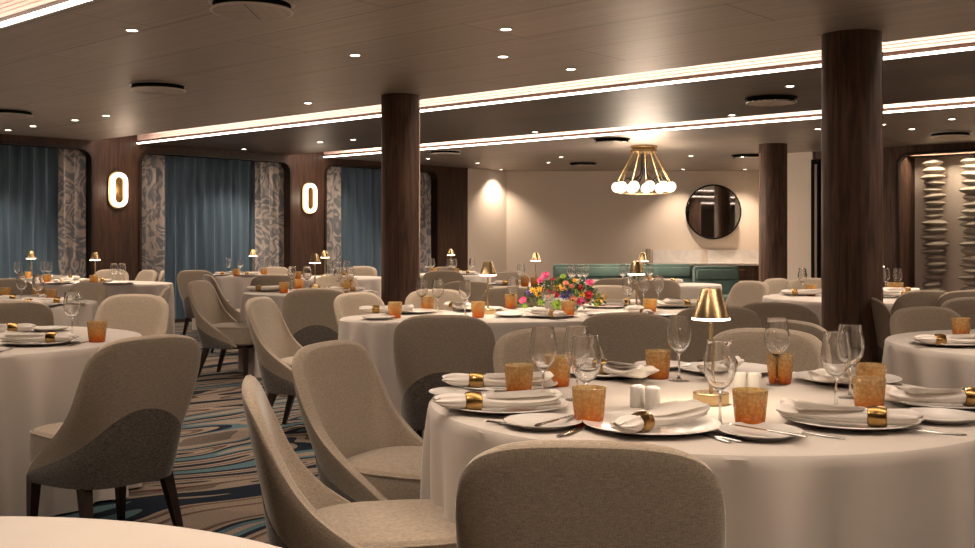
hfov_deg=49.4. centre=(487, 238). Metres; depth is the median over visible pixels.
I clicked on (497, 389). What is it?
dinner plate
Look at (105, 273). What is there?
dining chair
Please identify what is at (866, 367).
napkin ring
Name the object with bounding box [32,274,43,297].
wine glass
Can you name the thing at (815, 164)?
door
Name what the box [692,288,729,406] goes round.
table lamp
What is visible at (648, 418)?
napkin ring
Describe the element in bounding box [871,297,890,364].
dining chair
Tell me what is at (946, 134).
ceiling disc
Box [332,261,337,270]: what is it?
wine glass
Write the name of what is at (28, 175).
curtain
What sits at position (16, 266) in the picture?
wine glass
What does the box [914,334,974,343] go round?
napkin
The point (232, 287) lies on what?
dining table
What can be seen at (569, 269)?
wine glass
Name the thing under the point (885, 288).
napkin
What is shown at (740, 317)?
dining chair
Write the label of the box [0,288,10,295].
tumbler
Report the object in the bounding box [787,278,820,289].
dining chair
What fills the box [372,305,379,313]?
napkin ring
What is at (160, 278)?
dining chair
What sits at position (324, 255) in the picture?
table lamp
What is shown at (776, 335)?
wine glass
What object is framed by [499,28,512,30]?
recessed light
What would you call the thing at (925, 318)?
dining chair
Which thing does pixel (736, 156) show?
ceiling disc
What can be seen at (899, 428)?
table knife
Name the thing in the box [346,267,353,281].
wine glass
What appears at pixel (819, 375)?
napkin
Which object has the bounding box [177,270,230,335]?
dining chair
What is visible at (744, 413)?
tumbler
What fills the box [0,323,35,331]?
napkin
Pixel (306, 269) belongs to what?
wine glass
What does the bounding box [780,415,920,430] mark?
dinner plate
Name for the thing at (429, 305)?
tumbler
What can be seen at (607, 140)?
ceiling disc
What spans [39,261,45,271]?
wine glass
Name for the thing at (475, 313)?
tumbler
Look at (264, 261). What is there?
wine glass
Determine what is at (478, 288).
dining chair
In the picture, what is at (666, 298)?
napkin
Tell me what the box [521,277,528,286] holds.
tumbler
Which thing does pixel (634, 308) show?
napkin
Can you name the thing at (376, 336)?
dining table
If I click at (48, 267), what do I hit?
wine glass
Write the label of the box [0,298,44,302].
napkin
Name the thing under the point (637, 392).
shaker
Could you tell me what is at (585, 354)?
wine glass
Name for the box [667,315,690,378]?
wine glass
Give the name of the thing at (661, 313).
dinner plate
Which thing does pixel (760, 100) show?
ceiling disc
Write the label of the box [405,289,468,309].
dining chair
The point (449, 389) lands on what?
plate
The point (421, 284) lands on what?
wine glass
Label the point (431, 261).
wine glass
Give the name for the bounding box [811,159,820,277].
door frame
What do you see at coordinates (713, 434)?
table knife
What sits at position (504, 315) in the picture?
plate
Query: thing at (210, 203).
curtain
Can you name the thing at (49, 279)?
tumbler
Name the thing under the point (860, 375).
tumbler
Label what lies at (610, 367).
napkin
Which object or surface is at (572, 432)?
fork
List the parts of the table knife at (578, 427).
handle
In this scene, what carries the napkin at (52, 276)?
on the dinner plate
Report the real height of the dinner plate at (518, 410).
0.020 m
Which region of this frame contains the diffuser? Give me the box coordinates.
[692,318,729,320]
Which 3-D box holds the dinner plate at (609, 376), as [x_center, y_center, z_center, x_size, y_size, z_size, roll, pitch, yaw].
[0.458,0.490,3.897,0.362,0.020,0.362,0,0,-4]
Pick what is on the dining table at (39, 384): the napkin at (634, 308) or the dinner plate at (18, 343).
the dinner plate at (18, 343)
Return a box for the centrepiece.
[516,272,606,310]
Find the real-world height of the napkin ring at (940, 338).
0.058 m
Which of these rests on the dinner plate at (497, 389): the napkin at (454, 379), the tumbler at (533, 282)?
the napkin at (454, 379)
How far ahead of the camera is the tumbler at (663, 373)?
3.77 m
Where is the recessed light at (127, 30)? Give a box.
[124,29,139,31]
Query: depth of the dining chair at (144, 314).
7.30 m
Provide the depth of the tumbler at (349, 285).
9.69 m
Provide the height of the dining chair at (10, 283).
0.869 m
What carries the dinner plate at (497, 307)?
on the dining table at (376, 336)
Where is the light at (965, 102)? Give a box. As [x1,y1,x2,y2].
[323,97,974,157]
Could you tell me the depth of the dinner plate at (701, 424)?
2.76 m
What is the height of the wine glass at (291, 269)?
0.230 m
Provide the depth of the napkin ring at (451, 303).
7.38 m
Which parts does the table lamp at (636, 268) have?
lamp shade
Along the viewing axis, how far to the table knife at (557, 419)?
2.76 m
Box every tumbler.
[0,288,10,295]
[43,275,50,283]
[45,289,56,297]
[87,320,106,342]
[89,275,97,281]
[233,269,239,275]
[261,269,267,274]
[279,282,288,292]
[294,279,303,288]
[295,272,300,279]
[341,283,350,292]
[388,302,401,317]
[422,297,433,308]
[471,302,484,317]
[505,294,516,308]
[505,363,532,390]
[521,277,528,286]
[530,277,538,285]
[545,356,570,386]
[561,301,574,316]
[572,385,605,426]
[643,299,656,311]
[645,350,670,379]
[733,388,767,424]
[767,353,792,384]
[806,284,815,295]
[852,376,885,407]
[855,362,885,393]
[951,317,970,333]
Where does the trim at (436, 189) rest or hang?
attached to the wall at (116, 231)
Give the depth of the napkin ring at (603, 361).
3.81 m
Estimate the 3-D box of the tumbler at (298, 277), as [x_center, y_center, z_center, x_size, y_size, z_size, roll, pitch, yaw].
[-2.326,0.449,12.995,0.093,0.102,0.093,0,0,38]
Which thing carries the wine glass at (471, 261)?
on the dining table at (477, 277)
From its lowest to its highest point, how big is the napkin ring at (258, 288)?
0.058 m
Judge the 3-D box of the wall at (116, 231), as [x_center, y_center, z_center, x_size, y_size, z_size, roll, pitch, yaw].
[-7.383,-0.255,12.878,0.126,3.050,23.400,0,0,42]
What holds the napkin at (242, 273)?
on the dinner plate
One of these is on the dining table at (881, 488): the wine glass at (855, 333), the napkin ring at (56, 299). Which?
the wine glass at (855, 333)
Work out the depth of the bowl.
7.22 m
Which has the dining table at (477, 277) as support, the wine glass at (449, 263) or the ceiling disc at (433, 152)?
the wine glass at (449, 263)
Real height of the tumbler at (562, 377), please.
0.102 m
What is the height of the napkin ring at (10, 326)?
0.058 m
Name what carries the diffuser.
attached to the table lamp at (710, 305)
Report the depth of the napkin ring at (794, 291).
9.21 m
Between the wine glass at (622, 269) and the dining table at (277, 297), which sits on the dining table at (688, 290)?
the wine glass at (622, 269)
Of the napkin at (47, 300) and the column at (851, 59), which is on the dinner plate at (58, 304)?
the napkin at (47, 300)
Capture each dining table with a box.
[0,326,141,516]
[0,516,280,547]
[30,280,174,333]
[49,299,98,326]
[192,275,255,329]
[238,289,378,377]
[297,276,380,297]
[338,306,689,438]
[420,273,491,282]
[420,368,974,547]
[492,282,721,306]
[762,294,896,324]
[882,329,974,388]
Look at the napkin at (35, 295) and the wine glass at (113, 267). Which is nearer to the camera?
the napkin at (35, 295)
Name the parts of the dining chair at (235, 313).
backrest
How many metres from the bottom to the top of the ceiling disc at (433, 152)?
0.054 m
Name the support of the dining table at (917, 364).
on the floor
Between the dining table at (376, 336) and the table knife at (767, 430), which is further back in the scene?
the dining table at (376, 336)
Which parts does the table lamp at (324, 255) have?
lamp shade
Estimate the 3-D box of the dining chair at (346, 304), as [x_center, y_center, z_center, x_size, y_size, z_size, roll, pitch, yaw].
[-0.703,0.816,7.434,0.639,0.869,0.555,0,0,38]
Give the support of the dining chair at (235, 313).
on the floor
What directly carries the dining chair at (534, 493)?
on the floor
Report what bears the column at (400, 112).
on the floor
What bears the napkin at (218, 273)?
on the dinner plate
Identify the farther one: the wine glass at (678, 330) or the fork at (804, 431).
the wine glass at (678, 330)
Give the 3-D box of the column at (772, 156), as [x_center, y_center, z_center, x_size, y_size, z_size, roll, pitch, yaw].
[4.158,-0.065,15.439,0.426,2.630,0.426,0,0,0]
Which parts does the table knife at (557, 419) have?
handle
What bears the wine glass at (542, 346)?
on the dining table at (881, 488)
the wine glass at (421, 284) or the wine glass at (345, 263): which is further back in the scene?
the wine glass at (345, 263)
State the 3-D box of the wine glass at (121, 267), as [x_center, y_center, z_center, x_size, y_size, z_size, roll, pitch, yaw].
[-4.061,0.385,11.778,0.085,0.230,0.085,0,0,-44]
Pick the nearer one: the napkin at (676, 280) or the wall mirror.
the napkin at (676, 280)
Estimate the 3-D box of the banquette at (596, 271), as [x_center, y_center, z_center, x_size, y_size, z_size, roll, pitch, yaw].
[2.098,0.820,16.261,2.153,0.860,0.730,0,0,0]
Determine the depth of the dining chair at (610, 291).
8.72 m
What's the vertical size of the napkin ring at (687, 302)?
0.058 m
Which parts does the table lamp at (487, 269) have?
lamp shade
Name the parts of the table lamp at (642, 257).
lamp shade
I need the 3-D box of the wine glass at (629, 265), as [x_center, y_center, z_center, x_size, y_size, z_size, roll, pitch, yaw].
[1.515,0.385,11.177,0.085,0.230,0.085,0,0,-31]
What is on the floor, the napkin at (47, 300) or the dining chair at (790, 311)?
the dining chair at (790, 311)
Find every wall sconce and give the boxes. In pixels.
[107,171,127,208]
[301,182,316,213]
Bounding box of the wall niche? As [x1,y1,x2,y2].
[915,155,974,292]
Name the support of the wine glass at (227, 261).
on the dining table at (232, 287)
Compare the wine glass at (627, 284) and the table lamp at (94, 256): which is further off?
the table lamp at (94, 256)
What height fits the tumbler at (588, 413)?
0.102 m
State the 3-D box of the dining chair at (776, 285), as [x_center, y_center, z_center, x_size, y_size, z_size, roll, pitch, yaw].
[3.003,0.816,10.085,0.555,0.869,0.639,0,0,-41]
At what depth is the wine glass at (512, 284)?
7.54 m
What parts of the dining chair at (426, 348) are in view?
leg, panel, backrest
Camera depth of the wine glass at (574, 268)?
11.09 m
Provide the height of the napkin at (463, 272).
0.053 m
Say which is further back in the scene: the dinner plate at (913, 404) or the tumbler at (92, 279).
the tumbler at (92, 279)
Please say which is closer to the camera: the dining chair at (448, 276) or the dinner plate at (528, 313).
the dinner plate at (528, 313)
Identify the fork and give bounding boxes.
[486,420,505,423]
[564,425,587,435]
[804,431,844,438]
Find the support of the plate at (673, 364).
on the dining table at (881, 488)
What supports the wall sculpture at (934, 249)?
attached to the wall niche
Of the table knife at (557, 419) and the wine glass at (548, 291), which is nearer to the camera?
the table knife at (557, 419)
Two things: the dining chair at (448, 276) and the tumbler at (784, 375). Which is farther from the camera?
the dining chair at (448, 276)
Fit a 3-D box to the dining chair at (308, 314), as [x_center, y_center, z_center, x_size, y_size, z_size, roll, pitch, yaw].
[-1.395,0.816,8.586,0.555,0.869,0.639,0,0,-11]
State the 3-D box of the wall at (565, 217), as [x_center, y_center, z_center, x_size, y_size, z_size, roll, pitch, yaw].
[3.100,-0.065,21.560,6.200,2.690,0.120,0,0,0]
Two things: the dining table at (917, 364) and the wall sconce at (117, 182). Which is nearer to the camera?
the dining table at (917, 364)
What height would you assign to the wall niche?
2.630 m
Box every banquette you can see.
[553,264,690,282]
[692,266,738,301]
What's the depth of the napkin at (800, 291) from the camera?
9.21 m
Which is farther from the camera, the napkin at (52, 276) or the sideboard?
the sideboard
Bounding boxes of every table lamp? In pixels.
[26,251,35,277]
[90,252,99,278]
[249,250,256,255]
[309,254,320,287]
[321,251,328,275]
[447,249,454,254]
[479,261,496,314]
[530,252,540,283]
[628,261,644,311]
[638,253,647,269]
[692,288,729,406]
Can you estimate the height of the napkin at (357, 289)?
0.053 m
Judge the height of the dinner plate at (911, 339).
0.020 m
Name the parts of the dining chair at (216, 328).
leg, backrest, panel, leg, seat, seat frame, leg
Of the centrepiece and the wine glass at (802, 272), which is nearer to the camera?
the centrepiece
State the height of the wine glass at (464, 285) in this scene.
0.230 m
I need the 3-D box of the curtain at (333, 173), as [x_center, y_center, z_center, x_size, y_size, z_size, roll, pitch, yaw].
[-2.754,-0.045,18.217,0.130,2.530,0.570,0,0,42]
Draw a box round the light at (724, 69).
[137,31,974,143]
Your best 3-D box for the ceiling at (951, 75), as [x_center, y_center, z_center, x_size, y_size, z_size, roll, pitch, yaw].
[3.319,-1.410,9.734,22.000,0.060,2.730,0,0,42]
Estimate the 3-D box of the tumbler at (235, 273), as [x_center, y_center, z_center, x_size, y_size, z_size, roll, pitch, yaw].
[-3.362,0.449,14.197,0.093,0.102,0.093,0,0,-1]
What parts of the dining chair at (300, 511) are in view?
panel, backrest, seat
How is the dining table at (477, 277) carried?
on the floor
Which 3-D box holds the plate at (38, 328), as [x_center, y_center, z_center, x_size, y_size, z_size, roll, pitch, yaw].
[-2.383,0.490,5.761,0.211,0.020,0.211,0,0,-31]
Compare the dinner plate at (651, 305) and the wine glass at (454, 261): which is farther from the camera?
the wine glass at (454, 261)
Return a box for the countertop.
[646,263,758,265]
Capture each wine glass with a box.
[13,262,20,272]
[16,273,26,298]
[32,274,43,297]
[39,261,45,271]
[45,262,52,272]
[63,292,80,333]
[110,263,117,275]
[118,263,125,275]
[225,258,230,267]
[237,258,242,267]
[262,258,267,266]
[267,258,273,266]
[288,266,295,280]
[303,266,310,280]
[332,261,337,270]
[333,267,342,281]
[343,261,348,271]
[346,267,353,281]
[416,278,427,307]
[424,258,428,267]
[429,258,434,267]
[432,278,443,310]
[446,259,452,270]
[452,259,456,267]
[459,280,470,313]
[469,258,474,267]
[507,277,518,307]
[517,264,524,276]
[529,326,556,388]
[542,280,555,308]
[563,325,588,397]
[567,265,571,277]
[571,334,600,404]
[572,265,576,277]
[577,265,582,277]
[583,265,588,284]
[619,264,626,276]
[622,277,633,305]
[627,264,633,276]
[638,275,648,305]
[646,264,653,276]
[652,275,663,299]
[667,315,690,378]
[704,339,735,423]
[764,317,789,382]
[798,268,806,288]
[821,331,850,404]
[838,324,863,395]
[883,268,889,286]
[893,268,902,285]
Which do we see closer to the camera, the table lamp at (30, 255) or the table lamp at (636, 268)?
the table lamp at (636, 268)
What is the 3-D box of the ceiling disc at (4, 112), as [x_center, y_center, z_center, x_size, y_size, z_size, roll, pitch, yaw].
[-5.159,-1.353,11.428,0.500,0.054,0.500,0,0,0]
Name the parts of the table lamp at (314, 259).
lamp shade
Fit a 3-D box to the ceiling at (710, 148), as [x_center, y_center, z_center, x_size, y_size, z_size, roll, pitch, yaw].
[7.851,-1.410,14.818,22.000,0.060,9.430,0,0,42]
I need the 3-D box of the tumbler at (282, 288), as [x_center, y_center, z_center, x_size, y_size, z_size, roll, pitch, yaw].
[-1.884,0.449,9.815,0.093,0.102,0.093,0,0,-28]
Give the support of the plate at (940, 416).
on the dining table at (881, 488)
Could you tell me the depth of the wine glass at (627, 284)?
7.43 m
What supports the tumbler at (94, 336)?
on the dining table at (39, 384)
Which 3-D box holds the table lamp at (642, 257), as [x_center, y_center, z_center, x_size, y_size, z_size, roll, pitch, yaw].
[1.690,0.325,11.522,0.114,0.350,0.114,0,0,0]
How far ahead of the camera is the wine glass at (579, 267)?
11.09 m
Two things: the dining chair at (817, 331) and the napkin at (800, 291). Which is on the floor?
the dining chair at (817, 331)
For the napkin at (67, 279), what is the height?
0.053 m
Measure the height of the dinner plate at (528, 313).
0.020 m
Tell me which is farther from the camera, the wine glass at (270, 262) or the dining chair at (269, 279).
the wine glass at (270, 262)
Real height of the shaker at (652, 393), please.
0.065 m
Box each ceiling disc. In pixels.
[0,108,33,117]
[129,81,186,93]
[208,0,294,19]
[429,150,460,155]
[569,162,596,166]
[594,137,629,143]
[731,154,758,158]
[745,95,797,105]
[929,131,970,138]
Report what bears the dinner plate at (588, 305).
on the dining table at (376, 336)
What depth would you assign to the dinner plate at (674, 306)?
7.61 m
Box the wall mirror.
[685,184,741,238]
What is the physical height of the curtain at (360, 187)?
2.530 m
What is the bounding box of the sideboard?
[646,249,758,282]
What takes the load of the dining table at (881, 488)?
on the floor
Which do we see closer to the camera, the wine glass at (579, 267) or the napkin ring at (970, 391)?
the napkin ring at (970, 391)
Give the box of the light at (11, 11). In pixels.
[0,0,90,27]
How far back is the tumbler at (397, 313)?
6.68 m
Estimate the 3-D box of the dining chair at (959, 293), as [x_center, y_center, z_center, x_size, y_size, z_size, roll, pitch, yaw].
[3.484,0.816,8.193,0.555,0.869,0.639,0,0,-17]
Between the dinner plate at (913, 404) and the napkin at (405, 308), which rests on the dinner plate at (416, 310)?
the napkin at (405, 308)
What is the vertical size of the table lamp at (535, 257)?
0.350 m
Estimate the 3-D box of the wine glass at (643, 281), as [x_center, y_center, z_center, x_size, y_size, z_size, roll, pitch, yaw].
[1.157,0.385,7.855,0.085,0.230,0.085,0,0,38]
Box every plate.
[0,337,81,345]
[33,326,69,331]
[43,301,86,305]
[44,281,76,283]
[361,315,394,319]
[401,308,436,313]
[429,386,494,394]
[459,398,567,414]
[460,306,503,310]
[461,382,557,391]
[494,313,525,317]
[503,413,582,430]
[521,312,576,317]
[567,365,638,378]
[583,304,631,308]
[583,410,721,436]
[584,312,608,315]
[635,360,689,369]
[651,305,675,307]
[654,311,677,316]
[673,306,692,307]
[680,362,772,373]
[718,422,803,441]
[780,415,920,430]
[793,370,901,385]
[879,392,974,409]
[905,408,974,424]
[909,338,974,346]
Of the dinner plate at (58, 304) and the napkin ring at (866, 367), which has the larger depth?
the dinner plate at (58, 304)
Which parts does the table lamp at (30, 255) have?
lamp shade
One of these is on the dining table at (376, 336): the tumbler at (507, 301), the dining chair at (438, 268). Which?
the tumbler at (507, 301)
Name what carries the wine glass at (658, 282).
on the dining table at (376, 336)
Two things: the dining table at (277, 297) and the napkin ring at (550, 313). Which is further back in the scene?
the dining table at (277, 297)
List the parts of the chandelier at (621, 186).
globe, globe, rod, rod, globe, rod, globe, rod, globe, rod, rod, rod, rod, globe, globe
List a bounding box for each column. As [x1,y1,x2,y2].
[381,93,419,312]
[759,143,786,281]
[821,29,882,366]
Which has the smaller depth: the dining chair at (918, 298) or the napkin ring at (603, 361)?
the napkin ring at (603, 361)
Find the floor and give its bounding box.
[52,322,319,543]
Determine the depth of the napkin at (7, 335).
4.95 m
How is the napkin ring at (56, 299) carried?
on the napkin at (47, 300)
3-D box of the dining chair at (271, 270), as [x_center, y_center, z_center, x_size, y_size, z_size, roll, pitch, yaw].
[-2.701,0.816,14.438,0.639,0.869,0.555,0,0,40]
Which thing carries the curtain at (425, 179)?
hanging from the wall at (116, 231)
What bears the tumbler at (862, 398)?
on the dining table at (881, 488)
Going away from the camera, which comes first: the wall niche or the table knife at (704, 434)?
the table knife at (704, 434)
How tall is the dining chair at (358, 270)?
0.869 m
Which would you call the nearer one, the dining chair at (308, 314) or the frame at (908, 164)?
the dining chair at (308, 314)
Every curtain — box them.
[0,145,58,278]
[58,149,85,279]
[142,154,164,281]
[164,156,254,318]
[255,161,283,273]
[327,166,340,273]
[341,167,380,276]
[420,172,430,272]
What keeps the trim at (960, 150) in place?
attached to the wall at (798, 163)
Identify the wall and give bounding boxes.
[0,134,505,322]
[506,171,758,281]
[787,142,974,286]
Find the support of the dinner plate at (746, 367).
on the dining table at (881, 488)
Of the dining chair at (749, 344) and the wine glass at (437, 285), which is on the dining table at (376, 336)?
the wine glass at (437, 285)
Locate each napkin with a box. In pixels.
[0,294,46,298]
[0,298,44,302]
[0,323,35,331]
[0,330,76,341]
[22,297,63,302]
[48,275,79,278]
[53,277,72,282]
[79,278,113,282]
[215,271,240,274]
[227,271,254,274]
[247,285,285,290]
[325,286,364,291]
[359,304,413,311]
[433,389,561,408]
[442,371,553,386]
[443,302,476,308]
[459,271,475,273]
[495,280,524,283]
[525,306,566,316]
[593,299,640,305]
[602,361,658,377]
[610,399,709,432]
[625,305,653,313]
[652,278,682,282]
[652,300,696,305]
[664,298,693,299]
[697,356,743,373]
[776,398,923,424]
[781,289,820,294]
[808,365,886,381]
[883,287,919,290]
[883,289,901,296]
[883,385,965,403]
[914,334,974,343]
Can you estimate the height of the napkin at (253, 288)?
0.053 m
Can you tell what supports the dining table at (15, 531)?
on the floor
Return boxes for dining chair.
[0,278,35,294]
[0,301,53,325]
[25,334,200,527]
[67,282,106,304]
[92,269,128,280]
[92,294,168,335]
[135,270,156,280]
[156,270,163,281]
[159,287,170,302]
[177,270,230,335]
[187,280,253,377]
[202,274,239,352]
[242,375,456,547]
[245,297,301,424]
[250,274,296,290]
[264,267,287,274]
[282,288,343,346]
[292,340,422,502]
[312,275,359,287]
[334,292,387,328]
[353,266,376,275]
[393,315,495,437]
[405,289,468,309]
[423,270,463,288]
[430,267,456,271]
[444,281,492,305]
[455,440,725,547]
[481,286,543,307]
[491,271,530,282]
[493,328,604,372]
[577,285,639,306]
[581,312,677,363]
[592,278,637,285]
[634,279,680,305]
[676,306,761,362]
[703,328,823,371]
[725,281,769,306]
[741,302,820,327]
[764,278,789,293]
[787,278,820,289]
[788,320,826,341]
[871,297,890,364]
[889,306,966,334]
[890,290,945,314]
[934,290,974,306]
[941,297,974,328]
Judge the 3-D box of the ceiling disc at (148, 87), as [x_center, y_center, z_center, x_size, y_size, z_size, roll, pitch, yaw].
[-2.953,-1.353,9.499,0.500,0.054,0.500,0,0,0]
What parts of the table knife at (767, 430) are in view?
blade, handle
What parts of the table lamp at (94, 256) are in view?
lamp shade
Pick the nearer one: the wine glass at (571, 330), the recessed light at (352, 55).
the wine glass at (571, 330)
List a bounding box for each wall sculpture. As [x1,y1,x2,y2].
[920,159,949,291]
[957,157,974,289]
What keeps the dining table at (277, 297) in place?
on the floor
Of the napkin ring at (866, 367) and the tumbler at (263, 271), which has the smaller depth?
the napkin ring at (866, 367)
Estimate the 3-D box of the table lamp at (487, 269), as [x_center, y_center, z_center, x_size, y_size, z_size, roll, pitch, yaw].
[0.003,0.325,7.067,0.114,0.350,0.114,0,0,0]
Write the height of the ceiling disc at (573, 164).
0.054 m
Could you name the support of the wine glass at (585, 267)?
on the dining table at (688, 290)
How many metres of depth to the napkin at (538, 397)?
3.00 m
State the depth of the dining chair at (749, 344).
4.48 m
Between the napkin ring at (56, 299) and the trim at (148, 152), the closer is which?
the napkin ring at (56, 299)
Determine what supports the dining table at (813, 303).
on the floor
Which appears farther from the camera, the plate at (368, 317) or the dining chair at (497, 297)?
the dining chair at (497, 297)
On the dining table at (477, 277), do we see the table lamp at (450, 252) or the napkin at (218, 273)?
the table lamp at (450, 252)
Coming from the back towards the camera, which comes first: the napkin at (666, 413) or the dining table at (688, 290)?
the dining table at (688, 290)
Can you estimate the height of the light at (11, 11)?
0.300 m
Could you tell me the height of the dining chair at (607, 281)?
0.869 m
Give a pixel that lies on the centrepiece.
(563, 284)
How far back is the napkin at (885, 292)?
8.95 m
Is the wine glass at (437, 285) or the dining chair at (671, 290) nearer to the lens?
the wine glass at (437, 285)
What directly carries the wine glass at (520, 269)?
on the dining table at (688, 290)
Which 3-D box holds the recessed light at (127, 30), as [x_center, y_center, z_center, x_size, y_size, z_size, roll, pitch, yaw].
[-2.347,-1.377,6.999,0.096,0.006,0.096,0,0,0]
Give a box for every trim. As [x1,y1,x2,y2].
[0,141,93,278]
[139,151,291,321]
[324,164,438,273]
[896,149,974,285]
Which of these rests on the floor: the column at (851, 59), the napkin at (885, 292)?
the column at (851, 59)
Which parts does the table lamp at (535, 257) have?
lamp shade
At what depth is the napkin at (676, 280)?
11.74 m
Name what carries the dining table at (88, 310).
on the floor
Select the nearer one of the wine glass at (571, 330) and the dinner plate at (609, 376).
the wine glass at (571, 330)
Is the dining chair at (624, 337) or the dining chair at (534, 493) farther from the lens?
the dining chair at (624, 337)
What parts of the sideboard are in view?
post, drawer, drawer, drawer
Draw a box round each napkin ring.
[7,323,17,331]
[45,332,57,342]
[53,297,60,302]
[256,285,260,291]
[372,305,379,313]
[449,301,454,309]
[465,391,482,411]
[469,372,483,387]
[548,309,556,317]
[599,359,608,374]
[632,410,654,432]
[683,299,690,307]
[791,289,797,295]
[857,364,873,377]
[867,405,886,427]
[934,333,946,345]
[962,387,974,406]
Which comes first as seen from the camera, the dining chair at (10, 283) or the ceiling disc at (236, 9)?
the ceiling disc at (236, 9)
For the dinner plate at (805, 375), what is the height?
0.020 m
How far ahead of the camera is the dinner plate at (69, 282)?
11.75 m
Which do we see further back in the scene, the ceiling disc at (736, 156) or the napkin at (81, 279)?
the ceiling disc at (736, 156)
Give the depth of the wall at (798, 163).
16.76 m
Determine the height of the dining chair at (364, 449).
0.869 m
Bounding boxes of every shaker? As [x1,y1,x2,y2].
[630,384,644,407]
[645,386,659,408]
[732,371,746,391]
[747,372,761,392]
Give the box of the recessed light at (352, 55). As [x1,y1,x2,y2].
[349,54,360,56]
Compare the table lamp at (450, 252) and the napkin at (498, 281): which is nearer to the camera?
the napkin at (498, 281)
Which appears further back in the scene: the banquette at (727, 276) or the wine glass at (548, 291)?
the banquette at (727, 276)
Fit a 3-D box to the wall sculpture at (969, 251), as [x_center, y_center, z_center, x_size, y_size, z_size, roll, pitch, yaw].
[7.134,-0.043,15.611,0.450,2.341,0.311,0,0,42]
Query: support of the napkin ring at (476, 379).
on the napkin at (454, 379)
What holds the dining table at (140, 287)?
on the floor
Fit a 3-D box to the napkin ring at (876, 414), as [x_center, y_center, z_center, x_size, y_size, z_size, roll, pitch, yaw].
[1.015,0.462,2.758,0.048,0.058,0.058,0,0,22]
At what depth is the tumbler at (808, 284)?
9.27 m
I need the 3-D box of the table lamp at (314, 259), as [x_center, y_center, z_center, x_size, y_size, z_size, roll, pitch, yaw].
[-1.739,0.325,10.685,0.114,0.350,0.114,0,0,0]
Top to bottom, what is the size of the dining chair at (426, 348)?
0.869 m
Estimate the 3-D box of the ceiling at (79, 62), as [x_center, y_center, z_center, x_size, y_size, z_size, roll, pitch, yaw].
[0.488,-1.410,6.558,22.000,0.060,4.360,0,0,42]
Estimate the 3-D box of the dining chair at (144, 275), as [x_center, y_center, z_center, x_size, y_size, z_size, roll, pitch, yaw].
[-4.423,0.816,12.949,0.639,0.869,0.555,0,0,-45]
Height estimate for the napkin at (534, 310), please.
0.053 m
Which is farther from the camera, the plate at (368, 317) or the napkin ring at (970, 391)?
the plate at (368, 317)
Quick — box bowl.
[542,298,581,310]
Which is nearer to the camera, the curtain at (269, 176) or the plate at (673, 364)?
the plate at (673, 364)
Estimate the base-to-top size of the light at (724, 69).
0.300 m
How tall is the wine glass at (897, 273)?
0.230 m
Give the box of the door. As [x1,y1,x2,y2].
[815,164,816,277]
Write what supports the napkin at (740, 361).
on the dinner plate at (746, 367)
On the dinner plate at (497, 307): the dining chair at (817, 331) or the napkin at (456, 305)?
the napkin at (456, 305)
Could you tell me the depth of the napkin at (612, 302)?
7.69 m
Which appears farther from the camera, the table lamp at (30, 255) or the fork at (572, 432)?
the table lamp at (30, 255)
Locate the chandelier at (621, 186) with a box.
[612,145,675,193]
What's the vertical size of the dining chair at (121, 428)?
0.869 m
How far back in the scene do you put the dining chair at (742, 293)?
9.68 m
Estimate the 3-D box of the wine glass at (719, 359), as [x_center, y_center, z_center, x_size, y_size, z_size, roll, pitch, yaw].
[0.618,0.385,2.819,0.085,0.230,0.085,0,0,-40]
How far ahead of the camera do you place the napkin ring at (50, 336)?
4.95 m
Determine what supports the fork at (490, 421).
on the dining table at (881, 488)
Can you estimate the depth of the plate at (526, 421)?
2.84 m
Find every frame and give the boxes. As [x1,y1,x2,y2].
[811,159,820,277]
[902,152,974,287]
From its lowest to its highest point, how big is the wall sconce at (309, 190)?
0.540 m
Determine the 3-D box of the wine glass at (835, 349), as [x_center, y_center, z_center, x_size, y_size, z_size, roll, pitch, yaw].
[1.013,0.385,3.081,0.085,0.230,0.085,0,0,-11]
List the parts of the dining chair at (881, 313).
panel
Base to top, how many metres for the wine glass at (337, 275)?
0.230 m
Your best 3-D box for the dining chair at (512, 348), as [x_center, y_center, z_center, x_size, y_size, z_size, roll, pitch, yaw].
[0.358,0.816,4.266,0.555,0.869,0.639,0,0,-21]
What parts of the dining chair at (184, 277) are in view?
leg, panel, backrest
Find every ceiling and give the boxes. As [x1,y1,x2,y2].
[0,0,974,139]
[144,42,974,154]
[326,101,974,170]
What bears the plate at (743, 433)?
on the dining table at (881, 488)
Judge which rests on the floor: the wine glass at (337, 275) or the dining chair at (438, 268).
the dining chair at (438, 268)
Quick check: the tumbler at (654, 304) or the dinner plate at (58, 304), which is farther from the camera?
the dinner plate at (58, 304)
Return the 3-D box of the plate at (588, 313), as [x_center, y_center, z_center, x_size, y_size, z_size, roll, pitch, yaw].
[0.731,0.490,6.883,0.211,0.020,0.211,0,0,40]
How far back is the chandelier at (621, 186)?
15.56 m
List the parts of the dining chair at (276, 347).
leg, backrest, panel, seat, leg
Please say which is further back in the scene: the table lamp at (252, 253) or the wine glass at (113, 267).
the table lamp at (252, 253)
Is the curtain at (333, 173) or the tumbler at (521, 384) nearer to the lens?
the tumbler at (521, 384)
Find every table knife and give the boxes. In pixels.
[534,414,573,426]
[556,425,584,436]
[698,433,731,442]
[703,432,742,442]
[729,423,807,437]
[885,428,966,434]
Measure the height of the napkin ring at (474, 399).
0.058 m
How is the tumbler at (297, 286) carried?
on the dining table at (277, 297)
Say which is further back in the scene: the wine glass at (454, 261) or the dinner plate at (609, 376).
the wine glass at (454, 261)
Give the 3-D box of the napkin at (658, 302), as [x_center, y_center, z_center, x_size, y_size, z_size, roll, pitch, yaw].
[1.365,0.458,7.589,0.368,0.053,0.123,0,0,-14]

